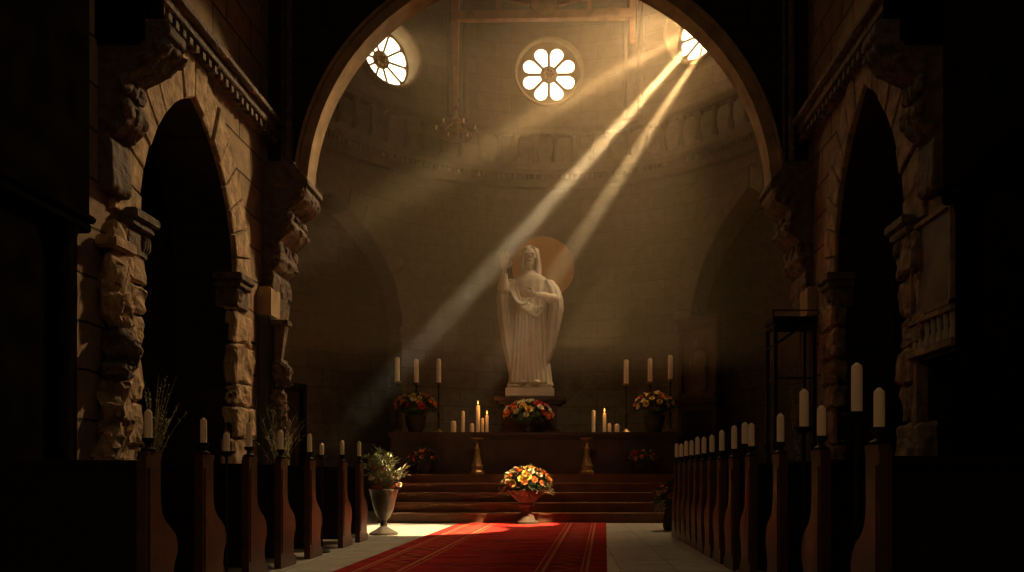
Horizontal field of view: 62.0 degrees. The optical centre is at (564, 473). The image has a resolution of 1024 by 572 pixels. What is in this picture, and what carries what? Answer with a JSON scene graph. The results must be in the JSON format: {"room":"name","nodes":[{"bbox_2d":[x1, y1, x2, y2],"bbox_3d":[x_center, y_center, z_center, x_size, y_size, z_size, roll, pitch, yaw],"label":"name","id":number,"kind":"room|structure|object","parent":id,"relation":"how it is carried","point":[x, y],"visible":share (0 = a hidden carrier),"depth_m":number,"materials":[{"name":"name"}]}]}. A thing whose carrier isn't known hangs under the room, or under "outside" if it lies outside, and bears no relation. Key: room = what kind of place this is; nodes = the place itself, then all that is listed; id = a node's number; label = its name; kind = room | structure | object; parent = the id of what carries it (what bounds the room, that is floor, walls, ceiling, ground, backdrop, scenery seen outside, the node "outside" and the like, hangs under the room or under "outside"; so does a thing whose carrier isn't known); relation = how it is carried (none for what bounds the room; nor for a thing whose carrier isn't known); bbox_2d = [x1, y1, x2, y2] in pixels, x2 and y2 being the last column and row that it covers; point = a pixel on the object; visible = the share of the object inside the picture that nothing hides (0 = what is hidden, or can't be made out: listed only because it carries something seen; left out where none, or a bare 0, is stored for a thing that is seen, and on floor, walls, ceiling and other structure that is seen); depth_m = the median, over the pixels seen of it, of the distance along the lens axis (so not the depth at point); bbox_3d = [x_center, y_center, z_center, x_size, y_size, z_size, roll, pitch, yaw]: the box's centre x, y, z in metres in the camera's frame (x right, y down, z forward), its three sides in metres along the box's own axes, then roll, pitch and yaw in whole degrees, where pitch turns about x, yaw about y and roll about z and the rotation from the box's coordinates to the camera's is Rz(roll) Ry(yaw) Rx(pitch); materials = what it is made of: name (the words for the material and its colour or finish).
{"room":"church","nodes":[
{"label":"church","id":0,"kind":"room"},
{"bbox_2d":[0,0,163,459],"bbox_3d":[-4.155,-3.915,6.675,0.590,9.550,3.450,0,0,0],"label":"pillar","id":1,"kind":"structure","parent":0,"point":[44,44],"depth_m":6.47,"materials":[{"name":"stone"}]},
{"bbox_2d":[97,19,185,199],"bbox_3d":[-4.080,-3.490,8.177,0.741,1.600,0.481,0,0,0],"label":"corbel","id":2,"kind":"object","parent":1,"relation":"attached to","point":[125,73],"visible":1,"depth_m":8.00,"materials":[{"name":"stone"}]},
{"bbox_2d":[137,146,174,461],"bbox_3d":[-6.350,-2.490,9.500,2.300,6.700,9.000,0,0,0],"label":"wall","id":3,"kind":"structure","parent":0,"point":[157,324],"depth_m":12.40,"materials":[{"name":"stone"}]},
{"bbox_2d":[77,0,284,463],"bbox_3d":[-4.635,-3.790,4.800,1.030,9.900,15.600,0,0,0],"label":"wall","id":4,"kind":"structure","parent":0,"point":[211,129],"depth_m":11.05,"materials":[{"name":"stone"}]},
{"bbox_2d":[95,234,143,459],"bbox_3d":[-4.271,-0.667,8.118,0.384,3.147,0.479,0,0,9],"label":"stone column","id":5,"kind":"structure","parent":4,"relation":"attached to","point":[119,345],"depth_m":8.01,"materials":[{"name":"stone"}]},
{"bbox_2d":[261,161,322,319],"bbox_3d":[-4.095,-3.390,12.696,0.754,2.300,0.907,0,0,0],"label":"corbel","id":6,"kind":"object","parent":4,"relation":"attached to","point":[289,200],"visible":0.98,"depth_m":12.32,"materials":[{"name":"stone"}]},
{"bbox_2d":[256,286,279,464],"bbox_3d":[-4.360,-0.915,12.330,0.400,3.550,0.500,0,0,0],"label":"column","id":7,"kind":"structure","parent":0,"point":[268,299],"depth_m":12.16,"materials":[{"name":"stone"}]},
{"bbox_2d":[270,320,292,465],"bbox_3d":[-4.138,-0.654,12.315,0.379,3.112,0.342,0,0,0],"label":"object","id":8,"kind":"structure","parent":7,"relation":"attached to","point":[281,370],"depth_m":12.24,"materials":[{"name":"stone"}]},
{"bbox_2d":[224,511,766,571],"bbox_3d":[-0.500,0.960,9.000,17.000,0.200,26.000,0,0,0],"label":"floor","id":9,"kind":"structure","parent":0,"point":[631,547],"depth_m":9.43,"materials":[{"name":"stone"}]},
{"bbox_2d":[0,438,177,571],"bbox_3d":[-3.203,0.318,5.440,1.295,1.085,0.440,0,0,0],"label":"pew","id":10,"kind":"object","parent":9,"relation":"on","point":[56,515],"visible":1,"depth_m":5.25,"materials":[{"name":"black wood"}]},
{"bbox_2d":[140,438,155,451],"bbox_3d":[-2.600,-0.182,5.305,0.090,0.085,0.090,0,0,0],"label":"candle holder","id":11,"kind":"object","parent":10,"relation":"on","point":[148,442],"depth_m":5.28,"materials":[{"name":"metal"}]},
{"bbox_2d":[144,405,152,437],"bbox_3d":[-2.600,-0.329,5.305,0.046,0.207,0.046,0,0,0],"label":"candle","id":12,"kind":"object","parent":10,"relation":"on","point":[148,424],"visible":1,"depth_m":5.29,"materials":[{"name":"beige wax"}]},
{"bbox_2d":[136,376,186,451],"bbox_3d":[-4.352,-0.107,8.889,0.654,1.935,0.559,0,0,21],"label":"plant","id":13,"kind":"object","parent":9,"relation":"on","point":[156,444],"visible":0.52,"depth_m":8.92,"materials":[{"name":"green plant"}]},
{"bbox_2d":[161,443,225,571],"bbox_3d":[-3.203,0.318,6.250,1.295,1.085,0.440,0,0,0],"label":"pew","id":14,"kind":"object","parent":9,"relation":"on","point":[187,488],"visible":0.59,"depth_m":6.06,"materials":[{"name":"black wood"}]},
{"bbox_2d":[200,414,206,442],"bbox_3d":[-2.600,-0.329,6.115,0.046,0.207,0.046,0,0,0],"label":"candle","id":15,"kind":"object","parent":14,"relation":"on","point":[203,422],"visible":1,"depth_m":6.10,"materials":[{"name":"beige wax"}]},
{"bbox_2d":[197,443,209,454],"bbox_3d":[-2.600,-0.182,6.115,0.090,0.085,0.090,0,0,0],"label":"candle holder","id":16,"kind":"object","parent":14,"relation":"on","point":[203,451],"depth_m":6.09,"materials":[{"name":"metal"}]},
{"bbox_2d":[214,447,267,571],"bbox_3d":[-3.203,0.318,7.130,1.295,1.085,0.440,0,0,0],"label":"pew","id":17,"kind":"object","parent":9,"relation":"on","point":[247,526],"visible":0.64,"depth_m":6.94,"materials":[{"name":"black wood"}]},
{"bbox_2d":[246,419,251,446],"bbox_3d":[-2.600,-0.339,6.995,0.046,0.227,0.046,0,0,0],"label":"candle","id":18,"kind":"object","parent":17,"relation":"on","point":[248,425],"visible":1,"depth_m":6.98,"materials":[{"name":"beige wax"}]},
{"bbox_2d":[243,447,254,456],"bbox_3d":[-2.600,-0.182,6.995,0.090,0.085,0.090,0,0,0],"label":"candle holder","id":19,"kind":"object","parent":17,"relation":"on","point":[249,454],"depth_m":6.97,"materials":[{"name":"metal"}]},
{"bbox_2d":[257,449,295,568],"bbox_3d":[-3.203,0.318,7.910,1.295,1.085,0.440,0,0,0],"label":"pew","id":20,"kind":"object","parent":9,"relation":"on","point":[272,480],"visible":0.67,"depth_m":7.72,"materials":[{"name":"black wood"}]},
{"bbox_2d":[278,427,282,448],"bbox_3d":[-2.600,-0.329,7.775,0.046,0.207,0.046,0,0,0],"label":"candle","id":21,"kind":"object","parent":20,"relation":"on","point":[280,432],"visible":1,"depth_m":7.76,"materials":[{"name":"beige wax"}]},
{"bbox_2d":[276,449,285,458],"bbox_3d":[-2.600,-0.182,7.775,0.090,0.085,0.090,0,0,0],"label":"candle holder","id":22,"kind":"object","parent":20,"relation":"on","point":[280,451],"depth_m":7.75,"materials":[{"name":"metal"}]},
{"bbox_2d":[252,404,306,464],"bbox_3d":[-3.893,-0.058,11.830,0.799,1.836,0.715,0,0,19],"label":"grass plant","id":23,"kind":"object","parent":9,"relation":"on","point":[274,437],"visible":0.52,"depth_m":11.73,"materials":[{"name":"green plant"}]},
{"bbox_2d":[288,452,322,558],"bbox_3d":[-3.203,0.318,8.790,1.295,1.085,0.440,0,0,0],"label":"pew","id":24,"kind":"object","parent":9,"relation":"on","point":[302,500],"visible":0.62,"depth_m":8.60,"materials":[{"name":"black wood"}]},
{"bbox_2d":[315,455,329,552],"bbox_3d":[-2.660,0.325,9.300,0.180,1.070,0.180,0,0,0],"label":"candle stand","id":25,"kind":"object","parent":9,"relation":"on","point":[321,457],"visible":0.77,"depth_m":9.29,"materials":[{"name":"wood"}]},
{"bbox_2d":[315,455,351,547],"bbox_3d":[-3.203,0.318,10.060,1.295,1.085,0.440,0,0,0],"label":"pew","id":26,"kind":"object","parent":9,"relation":"on","point":[337,509],"visible":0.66,"depth_m":9.87,"materials":[{"name":"black wood"}]},
{"bbox_2d":[347,456,367,542],"bbox_3d":[-3.203,0.318,10.870,1.295,1.085,0.440,0,0,0],"label":"pew","id":27,"kind":"object","parent":9,"relation":"on","point":[355,491],"visible":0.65,"depth_m":10.68,"materials":[{"name":"brown wood"}]},
{"bbox_2d":[363,444,410,535],"bbox_3d":[-2.595,0.215,12.027,0.764,1.289,0.719,0,0,-31],"label":"plant","id":28,"kind":"object","parent":9,"relation":"on","point":[383,495],"visible":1,"depth_m":11.96,"materials":[{"name":"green plant"}]},
{"bbox_2d":[333,523,606,571],"bbox_3d":[-0.723,0.854,8.160,2.559,0.011,13.386,0,0,1],"label":"carpet runner","id":29,"kind":"object","parent":9,"relation":"on","point":[459,547],"visible":0.98,"depth_m":9.30,"materials":[{"name":"carpet"}]},
{"bbox_2d":[498,464,553,523],"bbox_3d":[-0.661,0.325,14.522,0.994,1.046,0.664,0,0,0],"label":"flower arrangement","id":30,"kind":"object","parent":29,"relation":"on","point":[526,487],"visible":1,"depth_m":14.37,"materials":[{"name":"plant"}]},
{"bbox_2d":[375,474,673,522],"bbox_3d":[-0.490,0.430,15.935,5.680,0.860,2.130,0,0,0],"label":"steps","id":31,"kind":"structure","parent":9,"relation":"on","point":[421,498],"depth_m":15.60,"materials":[{"name":"wood"}]},
{"bbox_2d":[404,446,439,473],"bbox_3d":[-2.801,-0.288,16.719,0.726,0.576,0.554,0,0,0],"label":"flower arrangement","id":32,"kind":"object","parent":31,"relation":"on","point":[422,462],"visible":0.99,"depth_m":16.61,"materials":[{"name":"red plant"}]},
{"bbox_2d":[470,438,483,473],"bbox_3d":[-1.730,-0.355,16.720,0.259,0.710,0.259,0,0,22],"label":"stand","id":33,"kind":"object","parent":31,"relation":"on","point":[476,467],"visible":0.97,"depth_m":16.66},
{"bbox_2d":[580,438,593,473],"bbox_3d":[0.430,-0.355,16.720,0.259,0.710,0.259,0,0,22],"label":"stand","id":34,"kind":"object","parent":31,"relation":"on","point":[586,466],"visible":0.97,"depth_m":16.66,"materials":[{"name":"metal"}]},
{"bbox_2d":[625,445,658,473],"bbox_3d":[1.516,-0.293,16.717,0.714,0.586,0.551,0,0,0],"label":"flower arrangement","id":35,"kind":"object","parent":31,"relation":"on","point":[641,459],"visible":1,"depth_m":16.61,"materials":[{"name":"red plant"}]},
{"bbox_2d":[651,478,673,530],"bbox_3d":[1.629,0.459,12.997,0.661,0.801,0.510,0,0,0],"label":"flower arrangement","id":36,"kind":"object","parent":9,"relation":"on","point":[666,497],"visible":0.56,"depth_m":12.91,"materials":[{"name":"green plant"}]},
{"bbox_2d":[671,457,678,537],"bbox_3d":[2.263,0.318,11.613,1.595,1.085,0.425,0,0,0],"label":"pew","id":37,"kind":"object","parent":9,"relation":"on","point":[675,464],"visible":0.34,"depth_m":11.43,"materials":[{"name":"brown wood"}]},
{"bbox_2d":[676,457,683,540],"bbox_3d":[2.263,0.318,11.162,1.595,1.085,0.425,0,0,0],"label":"pew","id":38,"kind":"object","parent":9,"relation":"on","point":[680,463],"visible":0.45,"depth_m":10.99,"materials":[{"name":"black wood"}]},
{"bbox_2d":[680,456,688,542],"bbox_3d":[2.263,0.318,10.713,1.595,1.085,0.425,0,0,0],"label":"pew","id":39,"kind":"object","parent":9,"relation":"on","point":[685,462],"visible":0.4,"depth_m":10.54,"materials":[{"name":"black wood"}]},
{"bbox_2d":[685,455,694,545],"bbox_3d":[2.263,0.318,10.262,1.595,1.085,0.425,0,0,0],"label":"pew","id":40,"kind":"object","parent":9,"relation":"on","point":[690,462],"visible":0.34,"depth_m":10.08,"materials":[{"name":"black wood"}]},
{"bbox_2d":[690,454,700,549],"bbox_3d":[2.263,0.318,9.812,1.595,1.085,0.425,0,0,0],"label":"pew","id":41,"kind":"object","parent":9,"relation":"on","point":[696,493],"visible":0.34,"depth_m":9.64,"materials":[{"name":"black wood"}]},
{"bbox_2d":[674,316,724,465],"bbox_3d":[2.862,-1.220,18.091,0.960,4.160,0.507,0,0,29],"label":"tall cabinet","id":42,"kind":"object","parent":9,"relation":"on","point":[699,403],"visible":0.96,"depth_m":17.95,"materials":[{"name":"black wood"}]},
{"bbox_2d":[696,453,707,553],"bbox_3d":[2.263,0.318,9.363,1.595,1.085,0.425,0,0,0],"label":"pew","id":43,"kind":"object","parent":9,"relation":"on","point":[700,544],"visible":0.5,"depth_m":9.18,"materials":[{"name":"black wood"}]},
{"bbox_2d":[704,452,716,558],"bbox_3d":[2.263,0.318,8.863,1.595,1.085,0.425,0,0,0],"label":"pew","id":44,"kind":"object","parent":9,"relation":"on","point":[711,463],"visible":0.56,"depth_m":8.68,"materials":[{"name":"black wood"}]},
{"bbox_2d":[713,451,728,563],"bbox_3d":[2.263,0.318,8.312,1.595,1.085,0.425,0,0,0],"label":"pew","id":45,"kind":"object","parent":9,"relation":"on","point":[721,505],"visible":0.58,"depth_m":8.13,"materials":[{"name":"black wood"}]},
{"bbox_2d":[719,427,724,450],"bbox_3d":[1.510,-0.339,8.185,0.052,0.227,0.052,0,0,0],"label":"candle","id":46,"kind":"object","parent":45,"relation":"on","point":[721,433],"visible":1,"depth_m":8.16,"materials":[{"name":"beige wax"}]},
{"bbox_2d":[724,449,743,570],"bbox_3d":[2.263,0.318,7.713,1.595,1.085,0.425,0,0,0],"label":"pew","id":47,"kind":"object","parent":9,"relation":"on","point":[735,507],"visible":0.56,"depth_m":7.51,"materials":[{"name":"black wood"}]},
{"bbox_2d":[731,423,736,448],"bbox_3d":[1.510,-0.344,7.585,0.052,0.237,0.052,0,0,0],"label":"candle","id":48,"kind":"object","parent":47,"relation":"on","point":[734,428],"visible":1,"depth_m":7.57,"materials":[{"name":"beige wax"}]},
{"bbox_2d":[739,446,772,571],"bbox_3d":[2.263,0.318,7.013,1.595,1.085,0.425,0,0,0],"label":"pew","id":49,"kind":"object","parent":9,"relation":"on","point":[756,514],"visible":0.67,"depth_m":6.83,"materials":[{"name":"black wood"}]},
{"bbox_2d":[748,420,754,445],"bbox_3d":[1.510,-0.334,6.885,0.052,0.217,0.052,0,0,0],"label":"candle","id":50,"kind":"object","parent":49,"relation":"on","point":[751,428],"visible":1,"depth_m":6.86,"materials":[{"name":"beige wax"}]},
{"bbox_2d":[746,446,756,456],"bbox_3d":[1.510,-0.182,6.885,0.090,0.085,0.090,0,0,0],"label":"candle holder","id":51,"kind":"object","parent":49,"relation":"on","point":[751,449],"depth_m":6.86,"materials":[{"name":"metal"}]},
{"bbox_2d":[765,442,810,571],"bbox_3d":[2.263,0.318,6.082,1.595,1.085,0.425,0,0,0],"label":"pew","id":52,"kind":"object","parent":9,"relation":"on","point":[783,538],"visible":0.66,"depth_m":5.90,"materials":[{"name":"black wood"}]},
{"bbox_2d":[777,410,783,441],"bbox_3d":[1.510,-0.339,5.955,0.052,0.227,0.052,0,0,0],"label":"candle","id":53,"kind":"object","parent":52,"relation":"on","point":[780,418],"visible":0.99,"depth_m":5.93,"materials":[{"name":"beige wax"}]},
{"bbox_2d":[774,442,786,453],"bbox_3d":[1.510,-0.182,5.955,0.090,0.085,0.090,0,0,0],"label":"candle holder","id":54,"kind":"object","parent":52,"relation":"on","point":[780,445],"depth_m":5.93,"materials":[{"name":"metal"}]},
{"bbox_2d":[764,309,817,462],"bbox_3d":[3.209,-0.720,12.090,0.642,3.160,0.600,0,0,0],"label":"stand","id":55,"kind":"object","parent":9,"relation":"on","point":[776,324],"visible":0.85,"depth_m":11.87,"materials":[{"name":"black wood"}]},
{"bbox_2d":[786,382,811,461],"bbox_3d":[3.307,-0.224,12.019,0.347,2.169,0.333,0,0,41],"label":"plant","id":56,"kind":"object","parent":9,"relation":"on","point":[797,436],"visible":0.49,"depth_m":11.99,"materials":[{"name":"green plant"}]},
{"bbox_2d":[801,435,865,571],"bbox_3d":[2.263,0.318,5.133,1.595,1.085,0.425,0,0,0],"label":"pew","id":57,"kind":"object","parent":9,"relation":"on","point":[828,540],"visible":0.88,"depth_m":4.95,"materials":[{"name":"black wood"}]},
{"bbox_2d":[817,401,825,435],"bbox_3d":[1.510,-0.329,5.005,0.052,0.207,0.052,0,0,0],"label":"candle","id":58,"kind":"object","parent":57,"relation":"on","point":[821,410],"visible":0.99,"depth_m":4.98,"materials":[{"name":"beige wax"}]},
{"bbox_2d":[814,435,828,449],"bbox_3d":[1.510,-0.182,5.005,0.090,0.085,0.090,0,0,0],"label":"candle holder","id":59,"kind":"object","parent":57,"relation":"on","point":[821,440],"depth_m":4.98,"materials":[{"name":"metal"}]},
{"bbox_2d":[851,427,1023,571],"bbox_3d":[2.263,0.318,4.213,1.595,1.085,0.425,0,0,0],"label":"pew","id":60,"kind":"object","parent":9,"relation":"on","point":[923,513],"visible":1,"depth_m":4.03,"materials":[{"name":"black wood"}]},
{"bbox_2d":[873,382,884,426],"bbox_3d":[1.510,-0.334,4.085,0.052,0.217,0.052,0,0,0],"label":"candle","id":61,"kind":"object","parent":60,"relation":"on","point":[879,393],"visible":0.98,"depth_m":4.07,"materials":[{"name":"beige wax"}]},
{"bbox_2d":[869,427,888,444],"bbox_3d":[1.510,-0.182,4.085,0.090,0.085,0.090,0,0,0],"label":"candle holder","id":62,"kind":"object","parent":60,"relation":"on","point":[878,431],"depth_m":4.06,"materials":[{"name":"metal"}]},
{"bbox_3d":[-2.660,0.340,6.680,0.180,1.040,0.180,0,0,0],"label":"candle stand","id":63,"kind":"object","parent":9,"relation":"on","visible":0},
{"bbox_2d":[223,430,229,450],"bbox_3d":[-2.660,-0.269,6.680,0.048,0.177,0.048,0,0,0],"label":"candle","id":64,"kind":"object","parent":63,"relation":"on","point":[226,436],"visible":0.98,"depth_m":6.66,"materials":[{"name":"beige wax"}]},
{"bbox_3d":[1.560,0.300,7.370,0.180,1.120,0.180,0,0,0],"label":"candle stand","id":65,"kind":"object","parent":9,"relation":"on","visible":0},
{"bbox_2d":[742,419,747,443],"bbox_3d":[1.560,-0.369,7.370,0.057,0.217,0.057,0,0,0],"label":"candle","id":66,"kind":"object","parent":65,"relation":"on","point":[744,425],"visible":0.91,"depth_m":7.35,"materials":[{"name":"beige wax"}]},
{"bbox_3d":[1.575,0.275,5.600,0.180,1.170,0.180,0,0,0],"label":"candle stand","id":67,"kind":"object","parent":9,"relation":"on","visible":0},
{"bbox_2d":[799,385,808,425],"bbox_3d":[1.575,-0.449,5.600,0.061,0.277,0.061,0,0,0],"label":"candle","id":68,"kind":"object","parent":67,"relation":"on","point":[804,394],"visible":0.95,"depth_m":5.58,"materials":[{"name":"beige wax"}]},
{"bbox_3d":[1.600,0.260,4.660,0.180,1.200,0.180,0,0,0],"label":"candle stand","id":69,"kind":"object","parent":9,"relation":"on","visible":0},
{"bbox_2d":[851,358,862,410],"bbox_3d":[1.600,-0.489,4.660,0.061,0.297,0.061,0,0,0],"label":"candle","id":70,"kind":"object","parent":69,"relation":"on","point":[856,369],"visible":0.94,"depth_m":4.64,"materials":[{"name":"beige wax"}]},
{"bbox_2d":[268,0,807,461],"bbox_3d":[-0.500,-5.140,12.684,17.000,12.600,0.472,0,0,0],"label":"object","id":71,"kind":"structure","parent":0,"point":[316,47],"depth_m":12.60,"materials":[{"name":"stone"}]},
{"bbox_2d":[315,0,764,469],"bbox_3d":[-0.450,-5.090,16.504,11.598,12.500,7.592,0,0,0],"label":"wall","id":72,"kind":"structure","parent":0,"point":[647,256],"depth_m":19.22,"materials":[{"name":"stone"}]},
{"bbox_2d":[284,383,306,465],"bbox_3d":[-6.010,-0.550,18.111,0.140,2.820,1.160,0,0,33],"label":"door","id":73,"kind":"structure","parent":72,"relation":"in","point":[296,394],"depth_m":18.43,"materials":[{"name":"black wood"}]},
{"bbox_2d":[364,25,421,88],"bbox_3d":[-3.916,-9.140,18.587,1.510,1.510,0.581,0,0,-40],"label":"window","id":74,"kind":"structure","parent":72,"relation":"in","point":[408,46],"depth_m":18.82,"materials":[{"name":"beige stone"}]},
{"bbox_2d":[512,237,573,292],"bbox_3d":[-0.500,-4.720,19.575,1.434,1.434,0.250,0,0,0],"label":"disc","id":75,"kind":"object","parent":72,"relation":"attached to","point":[557,262],"visible":0.7,"depth_m":19.45,"materials":[{"name":"gold"}]},
{"bbox_2d":[513,36,583,107],"bbox_3d":[-0.375,-9.300,19.840,1.630,1.630,0.560,0,0,1],"label":"window","id":76,"kind":"structure","parent":72,"relation":"in","point":[548,74],"depth_m":19.78,"materials":[{"name":"beige stone"}]},
{"bbox_2d":[663,18,709,64],"bbox_3d":[2.972,-9.740,18.621,1.590,1.590,0.587,0,0,40],"label":"window","id":77,"kind":"structure","parent":72,"relation":"in","point":[672,36],"depth_m":18.96,"materials":[{"name":"beige stone"}]},
{"bbox_2d":[284,204,799,510],"bbox_3d":[-0.450,-3.140,16.787,13.795,8.000,9.226,0,0,0],"label":"wall","id":78,"kind":"structure","parent":0,"point":[338,340],"depth_m":19.29,"materials":[{"name":"stone"}]},
{"bbox_2d":[322,85,758,189],"bbox_3d":[-0.450,-7.220,16.644,10.380,1.260,6.091,0,0,0],"label":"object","id":79,"kind":"object","parent":78,"relation":"attached to","point":[737,142],"visible":0.59,"depth_m":18.64,"materials":[{"name":"stone"}]},
{"bbox_2d":[800,286,817,461],"bbox_3d":[3.620,-0.915,12.330,0.400,3.550,0.500,0,0,0],"label":"column","id":80,"kind":"structure","parent":0,"point":[808,297],"depth_m":12.19,"materials":[{"name":"stone"}]},
{"bbox_2d":[792,0,954,458],"bbox_3d":[3.835,-3.790,4.800,1.030,9.900,15.600,0,0,0],"label":"wall","id":81,"kind":"structure","parent":0,"point":[848,121],"depth_m":11.12,"materials":[{"name":"stone"}]},
{"bbox_2d":[759,161,812,315],"bbox_3d":[3.355,-3.390,12.698,0.754,2.300,0.915,0,0,0],"label":"corbel","id":82,"kind":"object","parent":81,"relation":"attached to","point":[787,199],"visible":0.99,"depth_m":12.32,"materials":[{"name":"stone"}]},
{"bbox_2d":[911,358,927,455],"bbox_3d":[3.765,-0.155,8.205,0.470,2.030,0.930,0,0,0],"label":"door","id":83,"kind":"structure","parent":81,"relation":"in","point":[919,386],"depth_m":8.53,"materials":[{"name":"wood"}]},
{"bbox_2d":[905,303,954,360],"bbox_3d":[3.540,-1.355,8.175,0.120,0.390,1.050,0,0,0],"label":"balustrade","id":84,"kind":"object","parent":81,"relation":"attached to","point":[944,340],"visible":0.84,"depth_m":8.07,"materials":[{"name":"stone"}]},
{"bbox_2d":[909,205,954,319],"bbox_3d":[3.560,-2.040,8.250,0.060,0.960,0.940,0,0,0],"label":"stone panel","id":85,"kind":"object","parent":81,"relation":"attached to","point":[936,272],"visible":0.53,"depth_m":8.14,"materials":[{"name":"stone"}]},
{"bbox_2d":[894,189,905,455],"bbox_3d":[5.550,-2.490,9.500,2.300,6.700,9.000,0,0,0],"label":"wall","id":86,"kind":"structure","parent":0,"point":[899,302],"depth_m":12.40,"materials":[{"name":"stone"}]},
{"bbox_2d":[883,0,1023,455],"bbox_3d":[3.355,-3.915,6.675,0.590,9.550,3.450,0,0,0],"label":"pillar","id":87,"kind":"structure","parent":0,"point":[982,41],"depth_m":6.42,"materials":[{"name":"stone"}]},
{"bbox_2d":[861,19,942,199],"bbox_3d":[3.277,-3.490,8.175,0.746,1.600,0.460,0,0,0],"label":"corbel","id":88,"kind":"object","parent":87,"relation":"attached to","point":[917,70],"visible":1,"depth_m":8.00,"materials":[{"name":"stone"}]},
{"bbox_3d":[-0.450,-11.440,14.500,11.800,0.200,11.800,0,0,0],"label":"ceiling","id":89,"kind":"structure","parent":0,"visible":0},
{"bbox_2d":[451,0,635,98],"bbox_3d":[-0.450,-9.715,17.157,5.363,3.251,2.790,0,0,0],"label":"roof truss","id":90,"kind":"object","parent":89,"relation":"attached to","point":[540,10],"visible":1,"depth_m":18.22,"materials":[{"name":"wood"}]},
{"bbox_2d":[434,98,477,143],"bbox_3d":[-2.350,-7.703,18.300,0.960,0.926,0.848,0,0,0],"label":"chandelier","id":91,"kind":"object","parent":90,"relation":"hanging from","point":[455,121],"visible":1,"depth_m":18.26,"materials":[{"name":"brown metal"}]},
{"bbox_3d":[-0.490,0.435,17.650,5.620,0.850,1.300,0,0,0],"label":"altar","id":92,"kind":"object","parent":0,"visible":0},
{"bbox_2d":[387,432,680,473],"bbox_3d":[-0.620,-0.420,17.625,5.880,0.840,1.250,0,0,0],"label":"altar table","id":93,"kind":"object","parent":92,"relation":"on","point":[555,452],"visible":0.78,"depth_m":17.05,"materials":[{"name":"wood"}]},
{"bbox_2d":[393,381,401,431],"bbox_3d":[-3.420,-1.365,17.350,0.200,1.050,0.200,0,0,0],"label":"candlestick","id":94,"kind":"object","parent":93,"relation":"on","point":[397,429],"visible":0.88,"depth_m":17.33,"materials":[{"name":"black metal"}]},
{"bbox_2d":[395,356,399,380],"bbox_3d":[-3.420,-2.154,17.350,0.101,0.528,0.101,0,0,0],"label":"candle","id":95,"kind":"object","parent":94,"relation":"on","point":[397,359],"visible":1,"depth_m":17.31,"materials":[{"name":"beige wax"}]},
{"bbox_2d":[392,389,437,431],"bbox_3d":[-3.061,-1.291,17.428,0.984,0.903,0.671,0,0,0],"label":"flower arrangement","id":96,"kind":"object","parent":93,"relation":"on","point":[415,409],"visible":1,"depth_m":17.27,"materials":[{"name":"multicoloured plant"}]},
{"bbox_2d":[435,382,442,431],"bbox_3d":[-2.600,-1.360,17.500,0.200,1.040,0.200,0,0,0],"label":"candlestick","id":97,"kind":"object","parent":93,"relation":"on","point":[436,383],"visible":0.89,"depth_m":17.48,"materials":[{"name":"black metal"}]},
{"bbox_2d":[436,358,440,381],"bbox_3d":[-2.600,-2.144,17.500,0.101,0.528,0.101,0,0,0],"label":"candle","id":98,"kind":"object","parent":97,"relation":"on","point":[438,361],"visible":1,"depth_m":17.45,"materials":[{"name":"beige wax"}]},
{"bbox_2d":[476,402,479,431],"bbox_3d":[-1.766,-1.165,17.250,0.085,0.650,0.085,0,0,0],"label":"candle","id":99,"kind":"object","parent":93,"relation":"on","point":[477,406],"visible":0.92,"depth_m":17.22,"materials":[{"name":"beige wax"}]},
{"bbox_2d":[503,398,554,431],"bbox_3d":[-0.743,-1.193,17.102,1.098,0.706,0.753,0,0,0],"label":"flower arrangement","id":100,"kind":"object","parent":93,"relation":"on","point":[527,415],"visible":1,"depth_m":16.94,"materials":[{"name":"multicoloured plant"}]},
{"bbox_2d":[494,396,565,431],"bbox_3d":[-0.710,-1.215,17.820,1.480,0.750,0.800,0,0,0],"label":"pedestal","id":101,"kind":"object","parent":93,"relation":"on","point":[553,402],"visible":0.6,"depth_m":17.48,"materials":[{"name":"wood"}]},
{"bbox_2d":[496,245,563,395],"bbox_3d":[-0.729,-3.196,17.759,1.408,3.211,0.801,0,0,0],"label":"robed statue","id":102,"kind":"object","parent":101,"relation":"on","point":[530,306],"visible":1,"depth_m":17.56,"materials":[{"name":"stone"}]},
{"bbox_2d":[622,383,629,431],"bbox_3d":[1.260,-1.350,17.500,0.200,1.020,0.200,0,0,0],"label":"candlestick","id":103,"kind":"object","parent":93,"relation":"on","point":[624,384],"visible":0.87,"depth_m":17.48,"materials":[{"name":"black metal"}]},
{"bbox_2d":[624,358,628,382],"bbox_3d":[1.260,-2.124,17.500,0.101,0.528,0.101,0,0,0],"label":"candle","id":104,"kind":"object","parent":103,"relation":"on","point":[626,362],"visible":1,"depth_m":17.46,"materials":[{"name":"beige wax"}]},
{"bbox_2d":[633,390,676,431],"bbox_3d":[1.838,-1.292,17.424,0.969,0.903,0.668,0,0,0],"label":"flower arrangement","id":105,"kind":"object","parent":93,"relation":"on","point":[652,406],"visible":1,"depth_m":17.27,"materials":[{"name":"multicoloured plant"}]},
{"bbox_2d":[666,379,674,431],"bbox_3d":[2.170,-1.395,17.500,0.200,1.110,0.200,0,0,0],"label":"candlestick","id":106,"kind":"object","parent":93,"relation":"on","point":[669,380],"visible":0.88,"depth_m":17.48,"materials":[{"name":"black metal"}]},
{"bbox_2d":[668,354,672,378],"bbox_3d":[2.170,-2.214,17.500,0.101,0.528,0.101,0,0,0],"label":"candle","id":107,"kind":"object","parent":106,"relation":"on","point":[670,357],"visible":1,"depth_m":17.46,"materials":[{"name":"beige wax"}]},
{"bbox_3d":[-3.130,-1.380,17.900,0.200,1.080,0.200,0,0,0],"label":"candlestick","id":108,"kind":"object","parent":93,"relation":"on","visible":0},
{"bbox_2d":[414,358,418,382],"bbox_3d":[-3.130,-2.184,17.900,0.101,0.528,0.101,0,0,0],"label":"candle","id":109,"kind":"object","parent":108,"relation":"on","point":[416,361],"visible":1,"depth_m":17.86,"materials":[{"name":"beige wax"}]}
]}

